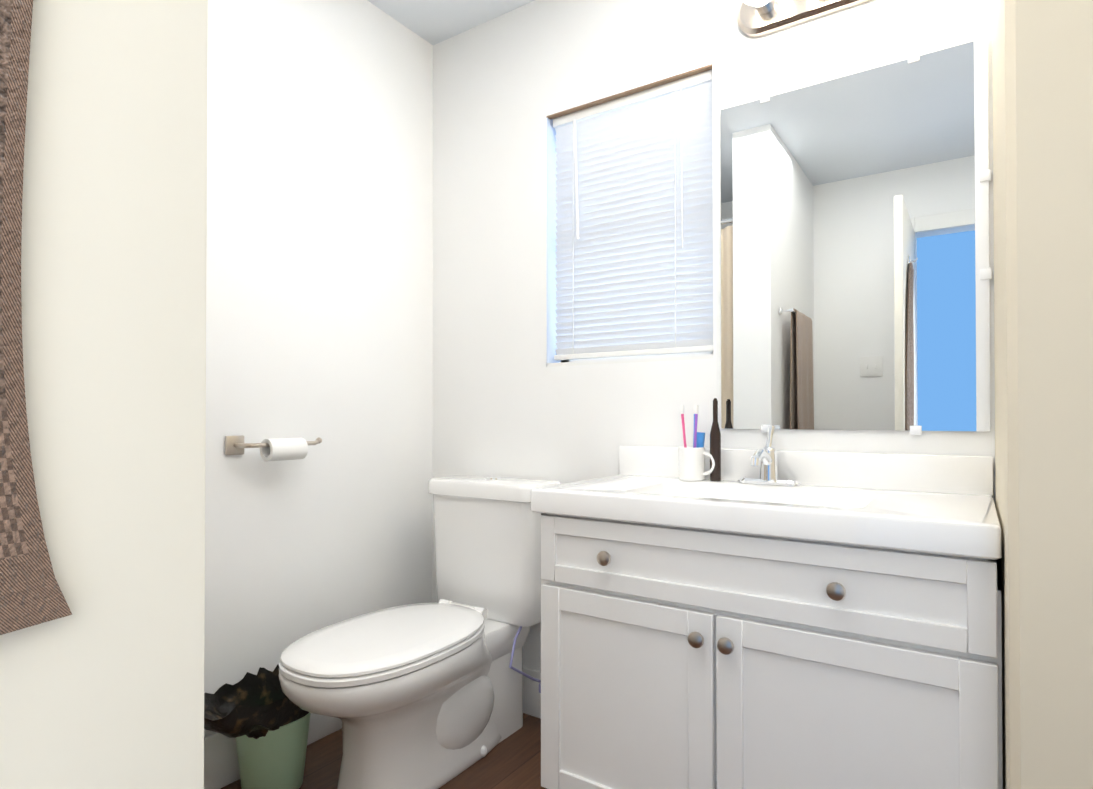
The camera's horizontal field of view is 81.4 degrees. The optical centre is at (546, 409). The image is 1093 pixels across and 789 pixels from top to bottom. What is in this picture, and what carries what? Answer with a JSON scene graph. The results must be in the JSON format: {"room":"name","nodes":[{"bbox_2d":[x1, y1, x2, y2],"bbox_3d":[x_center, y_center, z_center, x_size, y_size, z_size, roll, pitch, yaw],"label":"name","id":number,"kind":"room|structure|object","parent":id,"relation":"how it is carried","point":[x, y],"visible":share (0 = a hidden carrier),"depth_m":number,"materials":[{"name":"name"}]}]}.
{"room":"bathroom","nodes":[
{"label":"bathroom","id":0,"kind":"room"},
{"bbox_2d":[204,0,432,735],"bbox_3d":[-1.183,-0.187,1.369,0.150,2.370,2.500,0,-1,34],"label":"wall","id":1,"kind":"structure","parent":0,"point":[319,286],"depth_m":1.94,"materials":[{"name":"white paint"}]},
{"bbox_2d":[204,713,341,788],"bbox_3d":[-0.868,0.926,1.679,0.016,0.150,1.584,0,-1,34],"label":"baseboard","id":2,"kind":"structure","parent":1,"relation":"attached to","point":[221,766],"depth_m":1.69,"materials":[{"name":"white"}]},
{"bbox_2d":[225,435,321,460],"bbox_3d":[-0.753,0.106,1.786,0.094,0.071,0.259,0,-1,34],"label":"toilet paper holder","id":3,"kind":"object","parent":1,"relation":"attached to","point":[277,449],"visible":1,"depth_m":1.74,"materials":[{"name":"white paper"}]},
{"bbox_2d":[221,713,546,788],"bbox_3d":[-0.193,1.021,0.634,2.600,0.060,2.900,0,-1,34],"label":"floor","id":4,"kind":"structure","parent":0,"point":[512,761],"depth_m":1.79,"materials":[{"name":"brown wood"}]},
{"bbox_2d":[204,664,310,788],"bbox_3d":[-0.746,0.850,1.657,0.200,0.300,0.382,0,-1,34],"label":"trash bin","id":5,"kind":"object","parent":4,"relation":"on","point":[262,719],"visible":0.65,"depth_m":1.61,"materials":[{"name":"green"}]},
{"bbox_2d":[279,475,560,788],"bbox_3d":[-0.344,0.609,1.796,0.432,0.786,0.836,0,-1,34],"label":"toilet","id":6,"kind":"object","parent":4,"relation":"on","point":[421,696],"visible":0.96,"depth_m":1.73,"materials":[{"name":"white ceramic"}]},
{"bbox_2d":[531,398,1002,788],"bbox_3d":[0.469,0.482,1.453,0.918,1.032,0.502,0,-1,34],"label":"bathroom vanity","id":7,"kind":"object","parent":4,"relation":"on","point":[716,616],"visible":1,"depth_m":1.26,"materials":[{"name":"white wood"}]},
{"bbox_2d":[678,398,720,481],"bbox_3d":[0.410,0.080,1.713,0.112,0.222,0.072,0,-1,34],"label":"mug","id":8,"kind":"object","parent":7,"relation":"on","point":[697,463],"depth_m":1.69,"materials":[{"name":"white ceramic"}]},
{"bbox_2d":[738,425,800,485],"bbox_3d":[0.542,0.115,1.586,0.156,0.149,0.170,0,-1,34],"label":"faucet","id":9,"kind":"object","parent":7,"relation":"on","point":[767,465],"depth_m":1.62,"materials":[{"name":"silver metal"}]},
{"bbox_2d":[367,0,533,44],"bbox_3d":[-0.123,-1.418,0.761,2.600,0.080,2.650,0,-1,34],"label":"ceiling","id":10,"kind":"structure","parent":0,"point":[433,22],"depth_m":2.19,"materials":[{"name":"paint"}]},
{"bbox_2d":[432,0,994,670],"bbox_3d":[0.573,-0.183,1.787,2.600,2.370,0.150,0,-1,34],"label":"wall","id":11,"kind":"structure","parent":0,"point":[506,402],"depth_m":2.06,"materials":[{"name":"white paint"}]},
{"bbox_2d":[523,666,540,717],"bbox_3d":[-0.098,0.930,2.126,0.798,0.150,0.016,0,-1,34],"label":"baseboard","id":12,"kind":"structure","parent":11,"relation":"attached to","point":[531,700],"depth_m":2.08,"materials":[{"name":"white"}]},
{"bbox_2d":[546,64,712,366],"bbox_3d":[0.267,-0.554,1.982,0.561,0.827,0.124,0,-1,34],"label":"window","id":13,"kind":"structure","parent":11,"relation":"in","point":[551,249],"depth_m":2.09,"materials":[{"name":"white"}]},
{"bbox_2d":[553,70,712,360],"bbox_3d":[0.250,-0.564,1.952,0.540,0.798,0.046,0,-1,34],"label":"window blinds","id":14,"kind":"object","parent":13,"relation":"attached to","point":[634,225],"visible":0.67,"depth_m":1.94,"materials":[{"name":"white plastic"}]},
{"bbox_2d":[737,0,871,37],"bbox_3d":[0.665,-1.063,1.547,0.440,0.125,0.156,0,-1,34],"label":"sconce","id":15,"kind":"object","parent":11,"relation":"attached to","point":[757,18],"visible":0.98,"depth_m":1.64,"materials":[{"name":"silver metal"}]},
{"bbox_2d":[721,37,991,434],"bbox_3d":[0.735,-0.390,1.582,0.611,0.900,0.010,0,-1,34],"label":"mirror","id":16,"kind":"object","parent":11,"relation":"attached to","point":[856,273],"visible":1,"depth_m":1.56,"materials":[{"name":"clear glass"}]},
{"bbox_2d":[992,0,1092,788],"bbox_3d":[1.068,-0.191,0.991,0.590,2.370,0.619,0,-1,34],"label":"wall","id":17,"kind":"structure","parent":0,"point":[1042,57],"depth_m":0.87,"materials":[{"name":"beige paint"}]},
{"bbox_3d":[-0.811,-0.203,-0.277,2.300,2.370,0.120,0,-1,34],"label":"wall","id":18,"kind":"structure","parent":0,"visible":0},
{"bbox_2d":[0,0,207,788],"bbox_3d":[-0.363,-0.017,-0.046,0.036,1.986,0.757,0,-1,34],"label":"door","id":19,"kind":"structure","parent":18,"relation":"in","point":[102,686],"depth_m":0.23,"materials":[{"name":"beige paint"}]},
{"bbox_2d":[0,0,71,634],"bbox_3d":[-0.247,-0.356,0.060,0.043,0.858,0.360,0,-1,34],"label":"towel","id":20,"kind":"object","parent":19,"relation":"hanging from","point":[31,593],"visible":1,"depth_m":0.20,"materials":[{"name":"brown fabric"}]}
]}

